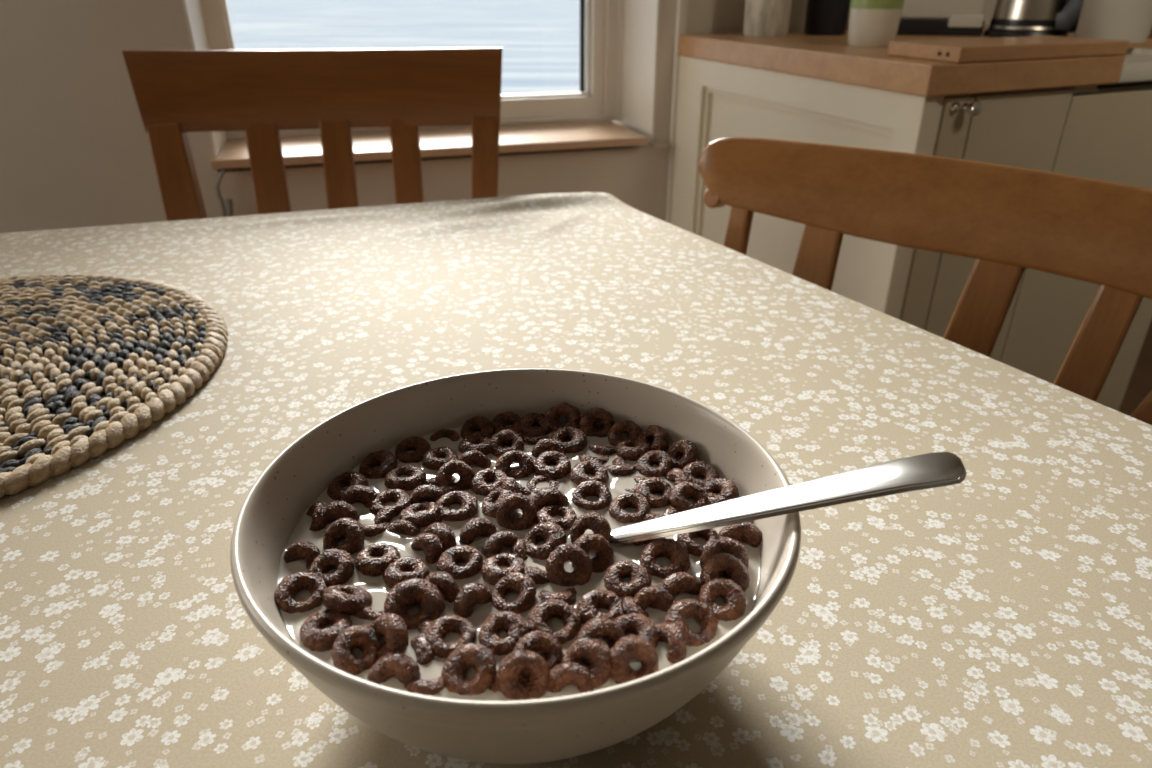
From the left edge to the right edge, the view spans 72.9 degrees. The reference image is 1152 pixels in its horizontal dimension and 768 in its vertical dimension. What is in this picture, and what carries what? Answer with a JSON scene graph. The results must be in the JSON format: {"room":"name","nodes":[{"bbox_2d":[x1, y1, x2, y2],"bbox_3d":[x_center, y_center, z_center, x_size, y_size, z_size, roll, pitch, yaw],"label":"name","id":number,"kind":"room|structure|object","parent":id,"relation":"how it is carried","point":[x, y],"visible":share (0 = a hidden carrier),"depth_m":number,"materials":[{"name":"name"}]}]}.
{"room":"kitchen","nodes":[
{"label":"kitchen","id":0,"kind":"room"},
{"bbox_2d":[0,0,674,232],"bbox_3d":[-1.270,-0.956,1.347,3.000,2.450,0.360,-8,28,-15],"label":"wall","id":1,"kind":"structure","parent":0,"point":[75,150],"depth_m":1.52,"materials":[{"name":"paint"}]},
{"bbox_2d":[200,0,624,138],"bbox_3d":[-0.351,-1.306,1.565,0.961,1.523,0.082,-8,28,-15],"label":"window","id":2,"kind":"structure","parent":1,"relation":"in","point":[599,97],"depth_m":1.94,"materials":[{"name":"paint"}]},
{"bbox_2d":[182,0,659,157],"bbox_3d":[-0.317,-1.264,1.481,0.953,1.524,0.301,-8,28,-15],"label":"window reveal","id":3,"kind":"structure","parent":1,"relation":"attached to","point":[641,17],"depth_m":1.81,"materials":[{"name":"white paint"}]},
{"bbox_2d":[210,121,647,169],"bbox_3d":[-0.318,-0.552,1.782,0.933,0.018,0.255,-8,28,-15],"label":"window sill","id":4,"kind":"structure","parent":1,"relation":"attached to","point":[297,150],"depth_m":1.74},
{"bbox_2d":[664,0,996,221],"bbox_3d":[1.352,-1.368,2.156,2.600,2.450,0.200,-12,29,-22],"label":"wall","id":5,"kind":"structure","parent":0,"point":[703,16],"depth_m":1.77,"materials":[{"name":"paint"}]},
{"bbox_2d":[666,0,687,222],"bbox_3d":[0.233,-1.077,1.585,0.022,2.450,0.012,-12,29,-22],"label":"trim","id":6,"kind":"structure","parent":5,"relation":"attached to","point":[682,5],"depth_m":1.79,"materials":[{"name":"white paint"}]},
{"bbox_2d":[1119,320,1151,415],"bbox_3d":[-0.040,0.672,0.961,5.224,0.100,4.903,0,27,0],"label":"floor","id":7,"kind":"structure","parent":0,"point":[1139,386],"depth_m":2.19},
{"bbox_2d":[122,47,501,220],"bbox_3d":[-0.331,0.055,1.059,0.504,0.910,0.526,-2,27,-5],"label":"dining chair","id":8,"kind":"object","parent":7,"relation":"on","point":[258,93],"visible":0.32,"depth_m":1.09,"materials":[{"name":"orange wood"}]},
{"bbox_2d":[670,56,981,329],"bbox_3d":[0.412,-0.241,1.601,0.103,0.747,0.803,-9,28,-17],"label":"base cabinet","id":9,"kind":"object","parent":7,"relation":"on","point":[716,100],"visible":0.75,"depth_m":1.35,"materials":[{"name":"beige paint"}]},
{"bbox_2d":[698,136,1151,424],"bbox_3d":[0.238,0.251,0.755,0.606,0.837,0.527,21,34,35],"label":"dining chair","id":10,"kind":"object","parent":7,"relation":"on","point":[1011,220],"visible":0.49,"depth_m":0.76,"materials":[{"name":"brown wood"}]},
{"bbox_2d":[924,88,1073,361],"bbox_3d":[0.553,-0.232,1.692,0.212,0.847,0.795,-9,28,-17],"label":"base cabinet","id":11,"kind":"object","parent":7,"relation":"on","point":[1022,128],"visible":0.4,"depth_m":1.22,"materials":[{"name":"beige paint"}]},
{"bbox_2d":[1000,81,1151,410],"bbox_3d":[0.850,-0.295,1.815,0.436,0.847,0.818,-9,28,-17],"label":"base cabinet","id":12,"kind":"object","parent":7,"relation":"on","point":[1106,135],"visible":0.18,"depth_m":1.38,"materials":[{"name":"beige paint"}]},
{"bbox_2d":[678,26,1151,96],"bbox_3d":[0.811,-0.683,1.596,1.093,0.042,0.795,-12,29,-22],"label":"countertop","id":13,"kind":"structure","parent":12,"relation":"on","point":[824,57],"depth_m":1.20,"materials":[{"name":"brown wood"}]},
{"bbox_2d":[743,0,791,36],"bbox_3d":[0.410,-0.846,1.644,0.097,0.205,0.097,0,27,0],"label":"storage jar","id":14,"kind":"object","parent":13,"relation":"on","point":[762,18],"visible":1,"depth_m":1.64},
{"bbox_2d":[804,0,849,34],"bbox_3d":[0.553,-0.856,1.698,0.095,0.174,0.095,0,27,0],"label":"canister","id":15,"kind":"object","parent":13,"relation":"on","point":[822,17],"visible":1,"depth_m":1.69,"materials":[{"name":"black ceramic"}]},
{"bbox_2d":[848,0,903,46],"bbox_3d":[0.528,-0.652,1.377,0.091,0.102,0.091,0,27,0],"label":"tumbler","id":16,"kind":"object","parent":13,"relation":"on","point":[872,23],"visible":0.98,"depth_m":1.35,"materials":[{"name":"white ceramic"}]},
{"bbox_2d":[897,0,986,35],"bbox_3d":[0.814,-0.909,1.718,0.179,0.249,0.203,9,28,17],"label":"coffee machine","id":17,"kind":"object","parent":13,"relation":"on","point":[918,17],"visible":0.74,"depth_m":1.68,"materials":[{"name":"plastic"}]},
{"bbox_2d":[887,36,1128,62],"bbox_3d":[0.667,-0.518,1.203,0.375,0.020,0.148,-12,29,-22],"label":"chopping board","id":18,"kind":"object","parent":13,"relation":"on","point":[970,50],"visible":1,"depth_m":1.15,"materials":[{"name":"brown wood"}]},
{"bbox_2d":[984,0,1083,36],"bbox_3d":[0.964,-0.836,1.591,0.179,0.234,0.195,0,27,0],"label":"electric kettle","id":19,"kind":"object","parent":13,"relation":"on","point":[1011,18],"visible":0.91,"depth_m":1.59,"materials":[{"name":"silver metal"}]},
{"bbox_2d":[1075,0,1151,42],"bbox_3d":[1.039,-0.777,1.464,0.128,0.244,0.128,0,27,0],"label":"bin","id":20,"kind":"object","parent":13,"relation":"on","point":[1127,20],"visible":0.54,"depth_m":1.46,"materials":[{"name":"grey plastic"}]},
{"bbox_2d":[1118,48,1151,82],"bbox_3d":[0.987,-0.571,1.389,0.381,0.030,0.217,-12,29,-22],"label":"sink","id":21,"kind":"object","parent":13,"relation":"in","point":[1137,66],"visible":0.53,"depth_m":1.25,"materials":[{"name":"white ceramic"}]},
{"bbox_3d":[-0.355,0.482,0.396,2.048,0.750,1.685,0,27,0],"label":"dining table","id":22,"kind":"object","parent":7,"relation":"on","visible":0},
{"bbox_2d":[0,192,1151,767],"bbox_3d":[-0.352,0.232,0.272,1.766,0.216,1.496,-8,28,-15],"label":"tablecloth","id":23,"kind":"object","parent":22,"relation":"on","point":[1001,616],"visible":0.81,"depth_m":0.39,"materials":[{"name":"fabric"}]},
{"bbox_2d":[0,274,227,497],"bbox_3d":[-0.440,-0.004,0.507,0.397,0.012,0.397,19,33,33],"label":"placemat","id":24,"kind":"object","parent":23,"relation":"on","point":[88,363],"visible":1,"depth_m":0.52,"materials":[{"name":"wicker"}]},
{"bbox_2d":[230,368,800,763],"bbox_3d":[-0.019,0.070,0.293,0.192,0.076,0.192,-5,27,-9],"label":"bowl","id":25,"kind":"object","parent":23,"relation":"on","point":[564,727],"visible":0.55,"depth_m":0.26,"materials":[{"name":"ceramic"}]},
{"bbox_2d":[277,419,760,700],"bbox_3d":[-0.019,0.071,0.294,0.171,0.039,0.171,0,27,0],"label":"milk","id":26,"kind":"object","parent":25,"relation":"in","point":[376,586],"visible":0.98,"depth_m":0.27,"materials":[{"name":"beige liquid"}]},
{"bbox_2d":[274,572,326,613],"bbox_3d":[-0.090,0.069,0.256,0.016,0.010,0.016,-14,30,-25],"label":"cereal ring","id":27,"kind":"object","parent":26,"relation":"in","point":[289,586],"visible":1,"depth_m":0.25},
{"bbox_2d":[283,541,320,568],"bbox_3d":[-0.096,0.063,0.273,0.016,0.016,0.010,8,28,16],"label":"cereal ring","id":28,"kind":"object","parent":26,"relation":"in","point":[297,550],"visible":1,"depth_m":0.27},
{"bbox_2d":[300,609,351,651],"bbox_3d":[-0.078,0.077,0.242,0.016,0.008,0.017,-5,27,-9],"label":"cereal ring","id":29,"kind":"object","parent":26,"relation":"in","point":[314,635],"visible":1,"depth_m":0.24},
{"bbox_2d":[309,549,354,586],"bbox_3d":[-0.083,0.064,0.266,0.015,0.010,0.016,-13,30,-23],"label":"cereal ring","id":30,"kind":"object","parent":26,"relation":"in","point":[329,559],"visible":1,"depth_m":0.27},
{"bbox_2d":[325,500,359,523],"bbox_3d":[-0.089,0.052,0.294,0.015,0.016,0.010,4,27,7],"label":"cereal ring","id":31,"kind":"object","parent":26,"relation":"in","point":[335,510],"visible":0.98,"depth_m":0.29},
{"bbox_2d":[323,518,364,554],"bbox_3d":[-0.083,0.056,0.280,0.016,0.012,0.014,15,31,27],"label":"cereal ring","id":32,"kind":"object","parent":26,"relation":"in","point":[351,529],"visible":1,"depth_m":0.28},
{"bbox_2d":[322,585,372,614],"bbox_3d":[-0.074,0.070,0.254,0.016,0.011,0.015,-6,28,-12],"label":"cereal ring","id":33,"kind":"object","parent":26,"relation":"in","point":[347,599],"visible":1,"depth_m":0.25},
{"bbox_2d":[327,471,368,500],"bbox_3d":[-0.091,0.041,0.311,0.016,0.010,0.016,7,28,13],"label":"cereal ring","id":34,"kind":"object","parent":26,"relation":"in","point":[335,490],"visible":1,"depth_m":0.31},
{"bbox_2d":[331,625,383,675],"bbox_3d":[-0.065,0.080,0.234,0.016,0.011,0.014,-17,31,-29],"label":"cereal ring","id":35,"kind":"object","parent":26,"relation":"in","point":[365,638],"visible":0.93,"depth_m":0.23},
{"bbox_2d":[341,485,377,507],"bbox_3d":[-0.084,0.047,0.304,0.016,0.015,0.010,6,28,11],"label":"cereal ring","id":36,"kind":"object","parent":26,"relation":"in","point":[357,493],"visible":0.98,"depth_m":0.30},
{"bbox_2d":[354,542,400,576],"bbox_3d":[-0.069,0.061,0.272,0.016,0.008,0.016,-15,30,-26],"label":"cereal ring","id":37,"kind":"object","parent":26,"relation":"in","point":[367,562],"visible":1,"depth_m":0.27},
{"bbox_2d":[359,450,397,478],"bbox_3d":[-0.082,0.034,0.324,0.016,0.010,0.015,18,32,31],"label":"cereal ring","id":38,"kind":"object","parent":26,"relation":"in","point":[387,461],"visible":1,"depth_m":0.32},
{"bbox_2d":[370,613,408,657],"bbox_3d":[-0.057,0.077,0.236,0.013,0.014,0.015,-12,29,-23],"label":"cereal ring","id":39,"kind":"object","parent":26,"relation":"in","point":[392,628],"visible":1,"depth_m":0.23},
{"bbox_2d":[369,489,410,515],"bbox_3d":[-0.071,0.047,0.301,0.016,0.007,0.016,13,30,24],"label":"cereal ring","id":40,"kind":"object","parent":26,"relation":"in","point":[402,500],"visible":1,"depth_m":0.30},
{"bbox_2d":[367,652,420,683],"bbox_3d":[-0.053,0.086,0.227,0.016,0.015,0.012,-1,27,-2],"label":"cereal ring","id":41,"kind":"object","parent":26,"relation":"in","point":[402,666],"visible":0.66,"depth_m":0.22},
{"bbox_2d":[384,464,426,490],"bbox_3d":[-0.069,0.039,0.317,0.017,0.008,0.017,-4,27,-8],"label":"cereal ring","id":42,"kind":"object","parent":26,"relation":"in","point":[417,477],"visible":1,"depth_m":0.31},
{"bbox_2d":[383,556,429,588],"bbox_3d":[-0.058,0.065,0.266,0.015,0.008,0.016,-14,30,-25],"label":"cereal ring","id":43,"kind":"object","parent":26,"relation":"in","point":[395,573],"visible":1,"depth_m":0.26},
{"bbox_2d":[395,436,430,462],"bbox_3d":[-0.070,0.029,0.335,0.016,0.010,0.015,3,27,6],"label":"cereal ring","id":44,"kind":"object","parent":26,"relation":"in","point":[420,446],"visible":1,"depth_m":0.33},
{"bbox_2d":[384,578,444,629],"bbox_3d":[-0.052,0.071,0.249,0.019,0.013,0.017,-13,30,-24],"label":"cereal ring","id":45,"kind":"object","parent":26,"relation":"in","point":[403,595],"visible":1,"depth_m":0.25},
{"bbox_2d":[399,502,440,527],"bbox_3d":[-0.059,0.050,0.295,0.015,0.008,0.016,9,28,18],"label":"cereal ring","id":46,"kind":"object","parent":26,"relation":"in","point":[423,519],"visible":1,"depth_m":0.29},
{"bbox_2d":[410,636,433,664],"bbox_3d":[-0.048,0.085,0.236,0.011,0.015,0.016,-5,27,-10],"label":"cereal ring","id":47,"kind":"object","parent":26,"relation":"in","point":[423,649],"visible":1,"depth_m":0.23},
{"bbox_2d":[404,676,445,695],"bbox_3d":[-0.044,0.088,0.228,0.016,0.011,0.014,-4,27,-8],"label":"cereal ring","id":48,"kind":"object","parent":26,"relation":"in","point":[418,686],"visible":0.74,"depth_m":0.22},
{"bbox_2d":[410,485,444,504],"bbox_3d":[-0.058,0.047,0.304,0.016,0.015,0.011,-6,28,-12],"label":"cereal ring","id":49,"kind":"object","parent":26,"relation":"in","point":[430,493],"visible":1,"depth_m":0.30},
{"bbox_2d":[411,533,445,563],"bbox_3d":[-0.053,0.061,0.277,0.015,0.016,0.011,12,30,23],"label":"cereal ring","id":50,"kind":"object","parent":26,"relation":"in","point":[433,547],"visible":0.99,"depth_m":0.27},
{"bbox_2d":[422,446,458,469],"bbox_3d":[-0.057,0.032,0.330,0.015,0.008,0.016,-2,27,-3],"label":"cereal ring","id":51,"kind":"object","parent":26,"relation":"in","point":[432,460],"visible":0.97,"depth_m":0.33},
{"bbox_2d":[425,571,459,602],"bbox_3d":[-0.045,0.070,0.259,0.016,0.016,0.009,17,31,30],"label":"cereal ring","id":52,"kind":"object","parent":26,"relation":"in","point":[444,581],"visible":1,"depth_m":0.26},
{"bbox_2d":[425,615,476,658],"bbox_3d":[-0.039,0.078,0.239,0.016,0.008,0.016,-14,30,-26],"label":"cereal ring","id":53,"kind":"object","parent":26,"relation":"in","point":[437,630],"visible":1,"depth_m":0.24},
{"bbox_2d":[435,460,474,489],"bbox_3d":[-0.048,0.038,0.314,0.016,0.014,0.012,-8,28,-16],"label":"cereal ring","id":54,"kind":"object","parent":26,"relation":"in","point":[443,477],"visible":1,"depth_m":0.31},
{"bbox_2d":[436,491,477,521],"bbox_3d":[-0.046,0.048,0.299,0.016,0.008,0.017,23,35,37],"label":"cereal ring","id":55,"kind":"object","parent":26,"relation":"in","point":[468,502],"visible":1,"depth_m":0.30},
{"bbox_2d":[436,545,482,579],"bbox_3d":[-0.040,0.062,0.270,0.016,0.008,0.015,-13,30,-24],"label":"cereal ring","id":56,"kind":"object","parent":26,"relation":"in","point":[448,561],"visible":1,"depth_m":0.27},
{"bbox_2d":[441,643,496,695],"bbox_3d":[-0.031,0.084,0.227,0.016,0.011,0.016,17,32,30],"label":"cereal ring","id":57,"kind":"object","parent":26,"relation":"in","point":[454,673],"visible":0.98,"depth_m":0.23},
{"bbox_2d":[453,582,492,617],"bbox_3d":[-0.033,0.073,0.254,0.011,0.015,0.015,23,35,37],"label":"cereal ring","id":58,"kind":"object","parent":26,"relation":"in","point":[469,595],"visible":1,"depth_m":0.25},
{"bbox_2d":[458,435,490,454],"bbox_3d":[-0.043,0.027,0.339,0.016,0.008,0.016,16,31,28],"label":"cereal ring","id":59,"kind":"object","parent":26,"relation":"in","point":[473,442],"visible":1,"depth_m":0.34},
{"bbox_2d":[460,416,493,437],"bbox_3d":[-0.044,0.021,0.349,0.016,0.010,0.016,-23,35,-38],"label":"cereal ring","id":60,"kind":"object","parent":26,"relation":"in","point":[482,424],"visible":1,"depth_m":0.35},
{"bbox_2d":[459,517,496,544],"bbox_3d":[-0.036,0.057,0.285,0.015,0.016,0.010,-22,34,-36],"label":"cereal ring","id":61,"kind":"object","parent":26,"relation":"in","point":[475,527],"visible":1,"depth_m":0.28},
{"bbox_2d":[470,468,506,495],"bbox_3d":[-0.035,0.040,0.314,0.016,0.008,0.015,-15,31,-28],"label":"cereal ring","id":62,"kind":"object","parent":26,"relation":"in","point":[478,484],"visible":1,"depth_m":0.31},
{"bbox_2d":[481,486,516,517],"bbox_3d":[-0.030,0.046,0.300,0.014,0.012,0.016,-8,28,-16],"label":"cereal ring","id":63,"kind":"object","parent":26,"relation":"in","point":[489,509],"visible":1,"depth_m":0.30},
{"bbox_2d":[482,530,518,557],"bbox_3d":[-0.026,0.060,0.279,0.016,0.015,0.009,-18,32,-31],"label":"cereal ring","id":64,"kind":"object","parent":26,"relation":"in","point":[493,545],"visible":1,"depth_m":0.28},
{"bbox_2d":[481,552,525,585],"bbox_3d":[-0.025,0.064,0.267,0.015,0.008,0.016,0,27,0],"label":"cereal ring","id":65,"kind":"object","parent":26,"relation":"in","point":[492,572],"visible":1,"depth_m":0.27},
{"bbox_2d":[478,610,529,655],"bbox_3d":[-0.022,0.077,0.240,0.015,0.009,0.016,14,30,25],"label":"cereal ring","id":66,"kind":"object","parent":26,"relation":"in","point":[515,626],"visible":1,"depth_m":0.24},
{"bbox_2d":[492,411,520,433],"bbox_3d":[-0.031,0.019,0.354,0.016,0.010,0.015,-5,27,-9],"label":"cereal ring","id":67,"kind":"object","parent":26,"relation":"in","point":[501,420],"visible":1,"depth_m":0.35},
{"bbox_2d":[490,429,523,457],"bbox_3d":[-0.030,0.027,0.338,0.016,0.011,0.015,8,28,15],"label":"cereal ring","id":68,"kind":"object","parent":26,"relation":"in","point":[501,438],"visible":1,"depth_m":0.34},
{"bbox_2d":[492,572,536,613],"bbox_3d":[-0.020,0.069,0.255,0.015,0.010,0.016,-3,27,-6],"label":"cereal ring","id":69,"kind":"object","parent":26,"relation":"in","point":[523,584],"visible":1,"depth_m":0.25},
{"bbox_2d":[495,450,534,478],"bbox_3d":[-0.025,0.035,0.323,0.016,0.012,0.014,-12,29,-22],"label":"cereal ring","id":70,"kind":"object","parent":26,"relation":"in","point":[503,463],"visible":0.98,"depth_m":0.32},
{"bbox_2d":[496,493,536,530],"bbox_3d":[-0.022,0.049,0.292,0.016,0.015,0.012,7,28,14],"label":"cereal ring","id":71,"kind":"object","parent":26,"relation":"in","point":[505,518],"visible":1,"depth_m":0.29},
{"bbox_2d":[495,650,549,699],"bbox_3d":[-0.015,0.084,0.224,0.016,0.014,0.012,-3,27,-6],"label":"cereal ring","id":72,"kind":"object","parent":26,"relation":"in","point":[508,683],"visible":0.91,"depth_m":0.22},
{"bbox_2d":[520,412,551,436],"bbox_3d":[-0.018,0.020,0.354,0.015,0.010,0.016,-16,31,-28],"label":"cereal ring","id":73,"kind":"object","parent":26,"relation":"in","point":[532,419],"visible":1,"depth_m":0.35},
{"bbox_2d":[513,630,563,675],"bbox_3d":[-0.011,0.082,0.231,0.015,0.012,0.015,-8,28,-15],"label":"cereal ring","id":74,"kind":"object","parent":26,"relation":"in","point":[536,641],"visible":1,"depth_m":0.23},
{"bbox_2d":[524,521,566,559],"bbox_3d":[-0.011,0.057,0.279,0.016,0.011,0.016,-10,29,-19],"label":"cereal ring","id":75,"kind":"object","parent":26,"relation":"in","point":[554,536],"visible":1,"depth_m":0.28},
{"bbox_2d":[532,488,568,511],"bbox_3d":[-0.010,0.048,0.302,0.015,0.015,0.010,-5,27,-10],"label":"cereal ring","id":76,"kind":"object","parent":26,"relation":"in","point":[548,496],"visible":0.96,"depth_m":0.30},
{"bbox_2d":[534,451,570,478],"bbox_3d":[-0.010,0.035,0.324,0.016,0.010,0.016,6,28,12],"label":"cereal ring","id":77,"kind":"object","parent":26,"relation":"in","point":[562,468],"visible":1,"depth_m":0.32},
{"bbox_2d":[527,599,580,644],"bbox_3d":[-0.007,0.075,0.244,0.017,0.010,0.017,12,29,23],"label":"cereal ring","id":78,"kind":"object","parent":26,"relation":"in","point":[538,617],"visible":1,"depth_m":0.24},
{"bbox_2d":[535,505,576,530],"bbox_3d":[-0.007,0.051,0.293,0.016,0.007,0.016,2,27,4],"label":"cereal ring","id":79,"kind":"object","parent":26,"relation":"in","point":[545,514],"visible":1,"depth_m":0.29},
{"bbox_2d":[544,402,580,432],"bbox_3d":[-0.006,0.017,0.355,0.018,0.015,0.014,-3,27,-6],"label":"cereal ring","id":80,"kind":"object","parent":26,"relation":"in","point":[553,415],"visible":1,"depth_m":0.35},
{"bbox_2d":[545,544,591,586],"bbox_3d":[-0.002,0.063,0.265,0.016,0.014,0.014,-6,28,-12],"label":"cereal ring","id":81,"kind":"object","parent":26,"relation":"in","point":[556,573],"visible":1,"depth_m":0.26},
{"bbox_2d":[550,426,586,452],"bbox_3d":[-0.003,0.026,0.342,0.016,0.010,0.016,-10,29,-20],"label":"cereal ring","id":82,"kind":"object","parent":26,"relation":"in","point":[578,442],"visible":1,"depth_m":0.34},
{"bbox_2d":[546,662,593,692],"bbox_3d":[-0.002,0.088,0.224,0.015,0.015,0.012,-8,28,-16],"label":"cereal ring","id":83,"kind":"object","parent":26,"relation":"in","point":[562,675],"visible":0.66,"depth_m":0.22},
{"bbox_2d":[562,637,610,687],"bbox_3d":[0.003,0.082,0.228,0.015,0.012,0.015,-17,31,-30],"label":"cereal ring","id":84,"kind":"object","parent":26,"relation":"in","point":[596,652],"visible":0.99,"depth_m":0.23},
{"bbox_2d":[570,460,608,484],"bbox_3d":[0.005,0.038,0.319,0.016,0.008,0.016,5,27,9],"label":"cereal ring","id":85,"kind":"object","parent":26,"relation":"in","point":[579,472],"visible":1,"depth_m":0.32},
{"bbox_2d":[570,512,610,549],"bbox_3d":[0.005,0.054,0.282,0.015,0.014,0.013,9,28,17],"label":"cereal ring","id":86,"kind":"object","parent":26,"relation":"in","point":[593,521],"visible":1,"depth_m":0.28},
{"bbox_2d":[572,480,611,510],"bbox_3d":[0.006,0.044,0.305,0.016,0.009,0.015,24,35,38],"label":"cereal ring","id":87,"kind":"object","parent":26,"relation":"in","point":[584,489],"visible":0.98,"depth_m":0.30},
{"bbox_2d":[571,534,613,572],"bbox_3d":[0.006,0.060,0.272,0.016,0.014,0.013,-6,28,-11],"label":"cereal ring","id":88,"kind":"object","parent":26,"relation":"in","point":[603,559],"visible":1,"depth_m":0.27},
{"bbox_2d":[579,407,614,437],"bbox_3d":[0.009,0.018,0.351,0.016,0.014,0.013,-3,27,-5],"label":"cereal ring","id":89,"kind":"object","parent":26,"relation":"in","point":[592,416],"visible":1,"depth_m":0.35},
{"bbox_2d":[576,589,624,624],"bbox_3d":[0.008,0.072,0.250,0.016,0.008,0.015,-9,28,-17],"label":"cereal ring","id":90,"kind":"object","parent":26,"relation":"in","point":[587,606],"visible":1,"depth_m":0.25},
{"bbox_2d":[576,616,624,664],"bbox_3d":[0.007,0.079,0.235,0.013,0.014,0.016,20,33,33],"label":"cereal ring","id":91,"kind":"object","parent":26,"relation":"in","point":[604,629],"visible":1,"depth_m":0.23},
{"bbox_2d":[608,420,641,446],"bbox_3d":[0.022,0.024,0.344,0.016,0.012,0.014,-6,28,-11],"label":"cereal ring","id":92,"kind":"object","parent":26,"relation":"in","point":[630,428],"visible":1,"depth_m":0.34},
{"bbox_2d":[604,560,651,597],"bbox_3d":[0.017,0.066,0.262,0.015,0.009,0.016,-20,33,-34],"label":"cereal ring","id":93,"kind":"object","parent":26,"relation":"in","point":[640,578],"visible":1,"depth_m":0.26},
{"bbox_2d":[608,492,649,523],"bbox_3d":[0.020,0.048,0.298,0.016,0.009,0.016,-3,27,-6],"label":"cereal ring","id":94,"kind":"object","parent":26,"relation":"in","point":[621,502],"visible":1,"depth_m":0.30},
{"bbox_2d":[615,439,650,460],"bbox_3d":[0.025,0.029,0.336,0.016,0.008,0.015,11,29,21],"label":"cereal ring","id":95,"kind":"object","parent":26,"relation":"in","point":[631,450],"visible":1,"depth_m":0.33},
{"bbox_2d":[610,635,658,684],"bbox_3d":[0.017,0.082,0.229,0.015,0.013,0.014,-17,32,-30],"label":"cereal ring","id":96,"kind":"object","parent":26,"relation":"in","point":[627,648],"visible":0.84,"depth_m":0.23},
{"bbox_2d":[614,613,658,648],"bbox_3d":[0.018,0.078,0.239,0.016,0.009,0.015,14,30,25],"label":"cereal ring","id":97,"kind":"object","parent":26,"relation":"in","point":[638,624],"visible":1,"depth_m":0.24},
{"bbox_2d":[638,425,668,451],"bbox_3d":[0.033,0.026,0.339,0.012,0.014,0.016,-22,34,-36],"label":"cereal ring","id":98,"kind":"object","parent":26,"relation":"in","point":[661,438],"visible":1,"depth_m":0.34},
{"bbox_2d":[633,585,673,611],"bbox_3d":[0.025,0.074,0.253,0.016,0.015,0.011,-1,27,-2],"label":"cereal ring","id":99,"kind":"object","parent":26,"relation":"in","point":[645,596],"visible":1,"depth_m":0.25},
{"bbox_2d":[636,477,671,507],"bbox_3d":[0.031,0.044,0.306,0.015,0.010,0.016,-5,27,-9],"label":"cereal ring","id":100,"kind":"object","parent":26,"relation":"in","point":[646,488],"visible":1,"depth_m":0.30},
{"bbox_2d":[636,450,672,476],"bbox_3d":[0.033,0.034,0.325,0.015,0.010,0.016,11,29,21],"label":"cereal ring","id":101,"kind":"object","parent":26,"relation":"in","point":[644,464],"visible":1,"depth_m":0.32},
{"bbox_2d":[640,538,690,578],"bbox_3d":[0.031,0.061,0.271,0.017,0.010,0.017,12,30,23],"label":"cereal ring","id":102,"kind":"object","parent":26,"relation":"in","point":[673,550],"visible":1,"depth_m":0.27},
{"bbox_2d":[656,623,685,662],"bbox_3d":[0.027,0.081,0.238,0.012,0.014,0.015,2,27,4],"label":"cereal ring","id":103,"kind":"object","parent":26,"relation":"in","point":[672,634],"visible":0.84,"depth_m":0.23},
{"bbox_2d":[658,572,701,597],"bbox_3d":[0.034,0.070,0.259,0.016,0.015,0.009,-10,29,-20],"label":"cereal ring","id":104,"kind":"object","parent":26,"relation":"in","point":[675,583],"visible":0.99,"depth_m":0.26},
{"bbox_2d":[666,439,697,469],"bbox_3d":[0.044,0.031,0.329,0.014,0.014,0.015,4,27,9],"label":"cereal ring","id":105,"kind":"object","parent":26,"relation":"in","point":[687,448],"visible":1,"depth_m":0.33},
{"bbox_2d":[669,481,708,510],"bbox_3d":[0.044,0.045,0.303,0.015,0.010,0.016,24,35,39],"label":"cereal ring","id":106,"kind":"object","parent":26,"relation":"in","point":[679,494],"visible":0.91,"depth_m":0.30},
{"bbox_2d":[664,599,717,646],"bbox_3d":[0.036,0.075,0.243,0.017,0.011,0.016,-21,34,-35],"label":"cereal ring","id":107,"kind":"object","parent":26,"relation":"in","point":[681,610],"visible":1,"depth_m":0.24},
{"bbox_2d":[676,528,718,556],"bbox_3d":[0.044,0.057,0.281,0.016,0.009,0.016,7,28,13],"label":"cereal ring","id":108,"kind":"object","parent":26,"relation":"in","point":[686,540],"visible":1,"depth_m":0.28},
{"bbox_2d":[683,461,718,486],"bbox_3d":[0.050,0.038,0.317,0.016,0.010,0.016,-22,34,-36],"label":"cereal ring","id":109,"kind":"object","parent":26,"relation":"in","point":[702,469],"visible":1,"depth_m":0.32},
{"bbox_2d":[703,478,738,504],"bbox_3d":[0.056,0.043,0.305,0.014,0.011,0.016,-6,28,-12],"label":"cereal ring","id":110,"kind":"object","parent":26,"relation":"in","point":[727,489],"visible":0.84,"depth_m":0.30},
{"bbox_2d":[698,578,745,620],"bbox_3d":[0.047,0.071,0.253,0.015,0.011,0.015,7,28,13],"label":"cereal ring","id":111,"kind":"object","parent":26,"relation":"in","point":[734,597],"visible":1,"depth_m":0.25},
{"bbox_2d":[699,537,748,576],"bbox_3d":[0.052,0.061,0.270,0.017,0.012,0.015,-19,33,-33],"label":"cereal ring","id":112,"kind":"object","parent":26,"relation":"in","point":[723,544],"visible":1,"depth_m":0.27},
{"bbox_2d":[700,553,749,591],"bbox_3d":[0.050,0.066,0.262,0.017,0.013,0.015,-8,28,-16],"label":"cereal ring","id":113,"kind":"object","parent":26,"relation":"in","point":[733,567],"visible":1,"depth_m":0.26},
{"bbox_2d":[718,522,761,547],"bbox_3d":[0.059,0.058,0.283,0.018,0.017,0.011,1,27,1],"label":"cereal ring","id":114,"kind":"object","parent":26,"relation":"in","point":[748,533],"visible":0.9,"depth_m":0.28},
{"bbox_2d":[610,452,966,545],"bbox_3d":[0.030,0.050,0.281,0.188,0.080,0.034,4,27,7],"label":"spoon","id":115,"kind":"object","parent":25,"relation":"in","point":[935,469],"visible":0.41,"depth_m":0.26,"materials":[{"name":"metal"}]},
{"label":"outside","id":116,"kind":"structure","parent":0,"visible":0},
{"bbox_2d":[227,0,579,93],"bbox_3d":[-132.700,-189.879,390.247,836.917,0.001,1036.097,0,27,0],"label":"window pane","id":117,"kind":"object","parent":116,"point":[539,40],"visible":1,"depth_m":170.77,"materials":[{"name":"glass"}]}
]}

